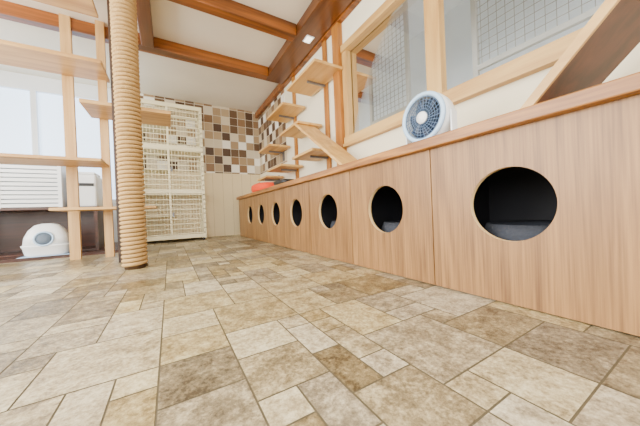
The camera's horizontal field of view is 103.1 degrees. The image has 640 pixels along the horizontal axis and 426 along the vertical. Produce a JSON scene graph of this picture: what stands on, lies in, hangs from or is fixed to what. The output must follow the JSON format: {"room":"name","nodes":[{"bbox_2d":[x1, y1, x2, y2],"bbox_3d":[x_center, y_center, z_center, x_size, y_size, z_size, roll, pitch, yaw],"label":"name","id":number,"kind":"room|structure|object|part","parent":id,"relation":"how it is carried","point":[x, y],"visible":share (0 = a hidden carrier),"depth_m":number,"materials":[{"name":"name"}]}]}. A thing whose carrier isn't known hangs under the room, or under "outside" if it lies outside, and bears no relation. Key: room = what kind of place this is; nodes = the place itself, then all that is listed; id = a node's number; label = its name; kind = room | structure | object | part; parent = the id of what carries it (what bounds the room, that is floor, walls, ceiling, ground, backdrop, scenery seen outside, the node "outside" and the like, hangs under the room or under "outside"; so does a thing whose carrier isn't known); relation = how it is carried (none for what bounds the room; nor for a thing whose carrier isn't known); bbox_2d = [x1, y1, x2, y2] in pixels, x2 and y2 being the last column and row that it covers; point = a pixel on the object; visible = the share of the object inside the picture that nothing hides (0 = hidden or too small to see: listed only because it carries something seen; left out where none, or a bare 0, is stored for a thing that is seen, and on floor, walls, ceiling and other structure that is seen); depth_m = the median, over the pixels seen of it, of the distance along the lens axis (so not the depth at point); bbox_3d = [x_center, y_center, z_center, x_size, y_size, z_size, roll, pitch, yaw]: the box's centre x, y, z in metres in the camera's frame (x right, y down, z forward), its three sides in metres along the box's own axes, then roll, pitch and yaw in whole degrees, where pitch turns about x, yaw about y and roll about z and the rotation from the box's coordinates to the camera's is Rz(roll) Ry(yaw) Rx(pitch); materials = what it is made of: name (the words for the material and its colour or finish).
{"room":"cat playroom","nodes":[
{"label":"cat playroom","id":0,"kind":"room"},
{"bbox_2d":[0,70,259,241],"bbox_3d":[-2.684,-0.625,3.480,3.970,2.080,0.100,-3,0,-31],"label":"wall","id":1,"kind":"structure","parent":0,"point":[229,135],"depth_m":3.98,"materials":[{"name":"tile"}]},
{"bbox_2d":[0,87,115,198],"bbox_3d":[-3.411,-0.802,3.055,1.700,1.400,0.020,-3,0,-31],"label":"pane","id":2,"kind":"object","parent":1,"relation":"attached to","point":[15,114],"visible":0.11,"depth_m":3.10,"materials":[{"name":"white glass"}]},
{"bbox_2d":[0,81,115,202],"bbox_3d":[-3.398,-0.803,3.033,1.700,1.400,0.050,-3,0,-31],"label":"frame","id":3,"kind":"object","parent":1,"relation":"attached to","point":[33,90],"visible":0.28,"depth_m":3.02,"materials":[{"name":"white plastic"}]},
{"bbox_2d":[0,0,311,111],"bbox_3d":[-0.950,-1.764,0.462,3.970,0.080,7.100,-3,0,-31],"label":"ceiling","id":4,"kind":"structure","parent":0,"point":[161,76],"depth_m":2.61,"materials":[{"name":"paint"}]},
{"bbox_2d":[0,0,108,43],"bbox_3d":[-2.773,-1.599,1.856,2.020,0.109,0.080,-3,0,-31],"label":"trim","id":5,"kind":"structure","parent":4,"relation":"attached to","point":[10,11],"depth_m":2.10,"materials":[{"name":"brown wood"}]},
{"bbox_2d":[136,0,153,47],"bbox_3d":[-1.062,-1.663,1.436,0.100,0.119,2.295,-3,0,-31],"label":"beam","id":6,"kind":"structure","parent":4,"relation":"attached to","point":[144,16],"depth_m":2.13,"materials":[{"name":"brown wood"}]},
{"bbox_2d":[138,33,268,79],"bbox_3d":[-1.266,-1.666,2.724,1.440,0.109,0.120,-3,0,-31],"label":"trim","id":7,"kind":"structure","parent":4,"relation":"attached to","point":[165,48],"depth_m":2.70,"materials":[{"name":"brown wood"}]},
{"bbox_2d":[168,0,295,41],"bbox_3d":[-0.736,-1.685,2.120,1.140,0.109,0.100,-3,0,-31],"label":"beam","id":8,"kind":"structure","parent":4,"relation":"attached to","point":[230,10],"depth_m":2.15,"materials":[{"name":"brown wood"}]},
{"bbox_2d":[257,40,356,180],"bbox_3d":[-0.271,-0.964,2.767,0.303,1.373,2.193,-3,0,-31],"label":"shelves","id":9,"kind":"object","parent":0,"point":[317,75],"depth_m":2.46,"materials":[{"name":"beige wood"}]},
{"bbox_2d":[0,235,639,425],"bbox_3d":[-0.850,0.354,0.501,3.820,0.001,6.940,-3,0,-31],"label":"floor","id":10,"kind":"structure","parent":0,"point":[230,330],"depth_m":0.59,"materials":[{"name":"tile"}]},
{"bbox_2d":[0,242,117,263],"bbox_3d":[-3.075,0.423,2.520,2.040,0.028,1.119,-3,0,-31],"label":"floor strip","id":11,"kind":"object","parent":10,"relation":"on","point":[101,251],"visible":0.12,"depth_m":2.28,"materials":[{"name":"brown wood"}]},
{"bbox_2d":[16,223,69,258],"bbox_3d":[-2.488,0.240,2.320,0.340,0.290,0.200,-3,0,-31],"label":"box","id":12,"kind":"object","parent":11,"relation":"on","point":[48,239],"visible":0.94,"depth_m":2.26,"materials":[{"name":"white plastic"}]},
{"bbox_2d":[20,243,69,256],"bbox_3d":[-2.486,0.334,2.324,0.324,0.096,0.192,-3,0,-31],"label":"tub","id":13,"kind":"object","parent":12,"relation":"in","point":[30,249],"depth_m":2.25,"materials":[{"name":"white plastic"}]},
{"bbox_2d":[22,223,68,245],"bbox_3d":[-2.492,0.191,2.323,0.310,0.190,0.180,-3,0,-31],"label":"hood","id":14,"kind":"object","parent":12,"relation":"attached to","point":[48,234],"depth_m":2.27,"materials":[{"name":"white plastic"}]},
{"bbox_2d":[0,206,104,257],"bbox_3d":[-2.822,0.177,2.506,1.080,0.442,0.470,-3,0,-31],"label":"base cabinet","id":15,"kind":"object","parent":11,"relation":"on","point":[15,223],"visible":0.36,"depth_m":2.61,"materials":[{"name":"brown wood"}]},
{"bbox_2d":[0,164,67,207],"bbox_3d":[-2.765,-0.274,2.494,0.424,0.455,0.355,-3,0,-31],"label":"plastic drawer unit","id":16,"kind":"object","parent":15,"relation":"on","point":[21,186],"visible":0.65,"depth_m":2.35,"materials":[{"name":"white plastic"}]},
{"bbox_2d":[78,172,102,206],"bbox_3d":[-2.467,-0.237,2.680,0.220,0.355,0.286,-3,0,-31],"label":"printer","id":17,"kind":"object","parent":15,"relation":"on","point":[90,183],"visible":0.55,"depth_m":2.59,"materials":[{"name":"white plastic"}]},
{"bbox_3d":[-2.475,-0.402,2.682,0.200,0.025,0.260,-3,0,-31],"label":"lid","id":18,"kind":"part","parent":17,"relation":"part of","materials":[{"name":"white plastic"}]},
{"bbox_2d":[0,0,170,262],"bbox_3d":[-2.081,-0.642,1.839,1.740,2.079,0.660,-3,0,-31],"label":"shelf","id":19,"kind":"object","parent":10,"relation":"on","point":[63,62],"visible":0.95,"depth_m":2.13,"materials":[{"name":"brown wood"}]},
{"bbox_3d":[-2.348,-0.393,1.828,1.250,0.025,0.320,-3,0,-31],"label":"shelf","id":20,"kind":"part","parent":19,"relation":"part of","materials":[{"name":"brown wood"}]},
{"bbox_3d":[-2.362,-1.166,1.823,1.280,0.030,0.340,-3,0,-31],"label":"shelf","id":21,"kind":"part","parent":19,"relation":"part of","materials":[{"name":"brown wood"}]},
{"bbox_3d":[-2.041,-1.516,1.647,0.880,0.025,0.260,-3,0,-31],"label":"shelf","id":22,"kind":"part","parent":19,"relation":"part of","materials":[{"name":"brown wood"}]},
{"bbox_3d":[-1.762,-0.037,2.131,0.660,0.022,0.260,-3,0,-31],"label":"shelf","id":23,"kind":"part","parent":19,"relation":"part of","materials":[{"name":"brown wood"}]},
{"bbox_3d":[-1.548,-0.664,1.945,0.055,2.079,0.060,-3,0,-31],"label":"dark post","id":24,"kind":"part","parent":19,"relation":"part of","materials":[{"name":"brown wood"}]},
{"bbox_3d":[-1.627,-0.848,2.187,0.590,0.030,0.350,-3,0,-31],"label":"shelf","id":25,"kind":"part","parent":19,"relation":"part of","materials":[{"name":"brown wood"}]},
{"bbox_2d":[109,0,147,269],"bbox_3d":[-1.263,-0.675,1.672,0.145,2.079,0.145,-2,0,-11],"label":"post","id":26,"kind":"object","parent":10,"relation":"on","point":[123,13],"visible":1,"depth_m":1.62,"materials":[{"name":"fabric"}]},
{"bbox_2d":[140,98,206,240],"bbox_3d":[-2.041,-0.526,3.512,0.760,1.830,0.436,-3,0,-31],"label":"cage","id":27,"kind":"object","parent":10,"relation":"on","point":[154,149],"visible":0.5,"depth_m":3.40,"materials":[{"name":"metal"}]},
{"bbox_2d":[236,72,639,335],"bbox_3d":[0.201,0.004,1.866,0.473,0.593,4.990,-3,0,-31],"label":"cabinet","id":28,"kind":"object","parent":10,"relation":"on","point":[571,160],"visible":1,"depth_m":0.86,"materials":[{"name":"beige wood"}]},
{"bbox_3d":[-1.135,0.071,3.743,0.018,0.549,0.358,-3,0,-31],"label":"panel","id":29,"kind":"part","parent":28,"relation":"part of","materials":[{"name":"brown wood"}]},
{"bbox_3d":[-0.922,0.064,3.383,0.018,0.549,0.471,-3,0,-31],"label":"panel","id":30,"kind":"part","parent":28,"relation":"part of","materials":[{"name":"brown wood"}]},
{"bbox_3d":[-0.681,0.056,2.974,0.018,0.549,0.471,-3,0,-31],"label":"panel","id":31,"kind":"part","parent":28,"relation":"part of","materials":[{"name":"brown wood"}]},
{"bbox_2d":[251,182,273,191],"bbox_3d":[-0.695,-0.311,3.197,0.290,0.100,0.520,-3,0,-31],"label":"bed","id":32,"kind":"object","parent":28,"relation":"on","point":[259,186],"visible":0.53,"depth_m":2.99,"materials":[{"name":"fabric"}]},
{"bbox_3d":[-0.438,0.048,2.562,0.018,0.549,0.476,-3,0,-31],"label":"panel","id":33,"kind":"part","parent":28,"relation":"part of","materials":[{"name":"brown wood"}]},
{"bbox_2d":[273,179,293,185],"bbox_3d":[-0.319,-0.300,2.582,0.240,0.052,0.300,-3,0,-31],"label":"tray","id":34,"kind":"object","parent":28,"relation":"on","point":[281,180],"visible":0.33,"depth_m":2.44,"materials":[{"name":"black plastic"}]},
{"bbox_3d":[-0.192,0.040,2.145,0.018,0.549,0.486,-3,0,-31],"label":"panel","id":35,"kind":"part","parent":28,"relation":"part of","materials":[{"name":"brown wood"}]},
{"bbox_3d":[0.062,0.031,1.714,0.018,0.549,0.506,-3,0,-31],"label":"panel","id":36,"kind":"part","parent":28,"relation":"part of","materials":[{"name":"brown wood"}]},
{"bbox_2d":[382,220,400,232],"bbox_3d":[0.524,0.160,1.377,0.364,0.235,0.364,-3,0,-31],"label":"bed","id":37,"kind":"object","parent":28,"relation":"in","point":[388,226],"depth_m":1.33,"materials":[{"name":"grey fabric"}]},
{"bbox_3d":[0.328,0.022,1.264,0.018,0.549,0.531,-3,0,-31],"label":"panel","id":38,"kind":"part","parent":28,"relation":"part of","materials":[{"name":"brown wood"}]},
{"bbox_2d":[402,91,457,143],"bbox_3d":[0.511,-0.416,1.152,0.165,0.228,0.234,-3,0,-31],"label":"desk fan","id":39,"kind":"object","parent":28,"relation":"on","point":[429,113],"visible":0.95,"depth_m":1.11,"materials":[{"name":"white plastic"}]},
{"bbox_3d":[0.453,-0.423,1.179,0.031,0.066,0.071,-3,0,-31],"label":"blade","id":40,"kind":"part","parent":39,"relation":"part of","materials":[{"name":"plastic"}]},
{"bbox_3d":[0.459,-0.374,1.173,0.031,0.078,0.068,-3,0,-31],"label":"blade","id":41,"kind":"part","parent":39,"relation":"part of","materials":[{"name":"plastic"}]},
{"bbox_3d":[0.459,-0.470,1.165,0.031,0.071,0.075,-3,0,-31],"label":"blade","id":42,"kind":"part","parent":39,"relation":"part of","materials":[{"name":"plastic"}]},
{"bbox_2d":[406,96,440,138],"bbox_3d":[0.447,-0.418,1.114,0.004,0.191,0.191,-3,0,-31],"label":"grille","id":43,"kind":"object","parent":39,"relation":"attached to","point":[423,117],"depth_m":1.11,"materials":[{"name":"white plastic"}]},
{"bbox_3d":[0.493,-0.366,1.128,0.071,0.067,0.020,-2,0,32],"label":"blade","id":44,"kind":"part","parent":39,"relation":"part of","materials":[{"name":"plastic"}]},
{"bbox_3d":[0.509,-0.421,1.151,0.023,0.182,0.182,-3,0,-31],"label":"plate","id":45,"kind":"part","parent":39,"relation":"part of","materials":[{"name":"plastic"}]},
{"bbox_3d":[0.483,-0.471,1.114,0.020,0.074,0.069,-2,0,0],"label":"blade","id":46,"kind":"part","parent":39,"relation":"part of","materials":[{"name":"plastic"}]},
{"bbox_3d":[0.506,-0.383,1.091,0.031,0.062,0.078,-3,0,-31],"label":"blade","id":47,"kind":"part","parent":39,"relation":"part of","materials":[{"name":"plastic"}]},
{"bbox_2d":[236,72,639,199],"bbox_3d":[0.189,-0.272,1.865,0.473,0.041,4.990,-3,0,-31],"label":"countertop","id":48,"kind":"structure","parent":28,"relation":"on","point":[629,85],"depth_m":0.77,"materials":[{"name":"brown wood"}]},
{"bbox_2d":[520,0,639,108],"bbox_3d":[0.961,-0.749,0.568,0.312,0.863,0.799,-3,0,-31],"label":"ramp","id":49,"kind":"object","parent":48,"relation":"on","point":[613,31],"depth_m":0.75,"materials":[{"name":"brown wood"}]},
{"bbox_2d":[484,220,552,240],"bbox_3d":[0.801,0.151,0.908,0.364,0.235,0.364,-3,0,-31],"label":"bed","id":50,"kind":"object","parent":28,"relation":"in","point":[516,230],"depth_m":0.86,"materials":[{"name":"grey fabric"}]},
{"bbox_3d":[0.605,0.012,0.795,0.018,0.549,0.551,-3,0,-31],"label":"panel","id":51,"kind":"part","parent":28,"relation":"part of","materials":[{"name":"brown wood"}]},
{"bbox_2d":[260,0,639,182],"bbox_3d":[0.759,-0.759,1.451,0.100,2.080,6.900,-3,0,-31],"label":"wall","id":52,"kind":"structure","parent":0,"point":[510,97],"depth_m":1.95,"materials":[{"name":"white paint"}]},
{"bbox_2d":[257,90,286,174],"bbox_3d":[-0.758,-1.152,3.884,0.007,0.962,1.179,-3,0,-31],"label":"tiled wall","id":53,"kind":"structure","parent":52,"relation":"attached to","point":[269,131],"depth_m":3.87,"materials":[{"name":"tile"}]},
{"bbox_2d":[255,0,361,117],"bbox_3d":[0.237,-1.717,2.114,0.049,0.088,5.240,-3,0,-31],"label":"trim","id":54,"kind":"structure","parent":52,"relation":"attached to","point":[279,88],"depth_m":2.78,"materials":[{"name":"brown wood"}]},
{"bbox_2d":[265,0,352,83],"bbox_3d":[0.160,-1.730,1.958,0.230,0.094,2.950,-3,0,-31],"label":"trim","id":55,"kind":"structure","parent":52,"relation":"attached to","point":[320,15],"depth_m":2.38,"materials":[{"name":"brown wood"}]},
{"bbox_2d":[303,35,314,43],"bbox_3d":[-0.111,-1.667,2.442,0.080,0.012,0.100,-3,0,-31],"label":"recessed light","id":56,"kind":"object","parent":55,"relation":"attached to","point":[308,39],"visible":1,"depth_m":2.43,"materials":[{"name":"white plastic"}]},
{"bbox_2d":[304,36,312,42],"bbox_3d":[-0.111,-1.663,2.442,0.060,0.005,0.080,-3,0,-31],"label":"diffuser","id":57,"kind":"object","parent":56,"relation":"attached to","point":[308,39],"depth_m":2.43,"materials":[{"name":"white plastic"}]},
{"bbox_2d":[331,22,346,165],"bbox_3d":[0.175,-0.984,2.273,0.048,1.370,0.097,-3,0,-31],"label":"trim","id":58,"kind":"structure","parent":52,"relation":"attached to","point":[336,30],"depth_m":2.24,"materials":[{"name":"brown wood"}]},
{"bbox_2d":[343,50,565,147],"bbox_3d":[0.919,-0.612,1.048,0.045,0.025,2.750,-3,0,-31],"label":"sill","id":59,"kind":"structure","parent":52,"relation":"attached to","point":[550,61],"depth_m":1.20,"materials":[{"name":"brown wood"}]},
{"bbox_2d":[340,0,583,143],"bbox_3d":[0.920,-1.054,1.058,0.060,0.860,2.750,-3,0,-31],"label":"window frame","id":60,"kind":"structure","parent":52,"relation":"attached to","point":[561,44],"depth_m":1.47,"materials":[{"name":"brown wood"}]},
{"bbox_2d":[350,8,396,132],"bbox_3d":[0.952,-1.056,1.077,0.001,0.780,2.750,-3,0,-31],"label":"glass pane","id":61,"kind":"object","parent":60,"relation":"attached to","point":[363,56],"visible":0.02,"depth_m":2.08,"materials":[{"name":"white"}]},
{"bbox_3d":[0.924,-1.055,1.060,0.050,0.740,2.750,-3,0,-31],"label":"stiles","id":62,"kind":"part","parent":60,"relation":"part of","materials":[{"name":"beige wood"}]},
{"bbox_2d":[356,0,604,131],"bbox_3d":[1.413,-1.150,2.076,1.770,2.800,6.300,-3,0,-31],"label":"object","id":63,"kind":"structure","parent":0,"point":[457,13],"depth_m":3.06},
{"bbox_2d":[371,0,595,120],"bbox_3d":[1.187,-1.718,2.390,0.004,1.050,2.050,-3,0,-31],"label":"wires","id":64,"kind":"object","parent":63,"relation":"attached to","point":[478,0],"visible":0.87,"depth_m":2.10,"materials":[{"name":"grey metal"}]},
{"bbox_2d":[369,0,602,125],"bbox_3d":[1.212,-1.118,2.393,0.035,2.750,2.130,-3,0,-31],"label":"frame","id":65,"kind":"object","parent":63,"relation":"attached to","point":[477,67],"visible":0.26,"depth_m":2.16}
]}

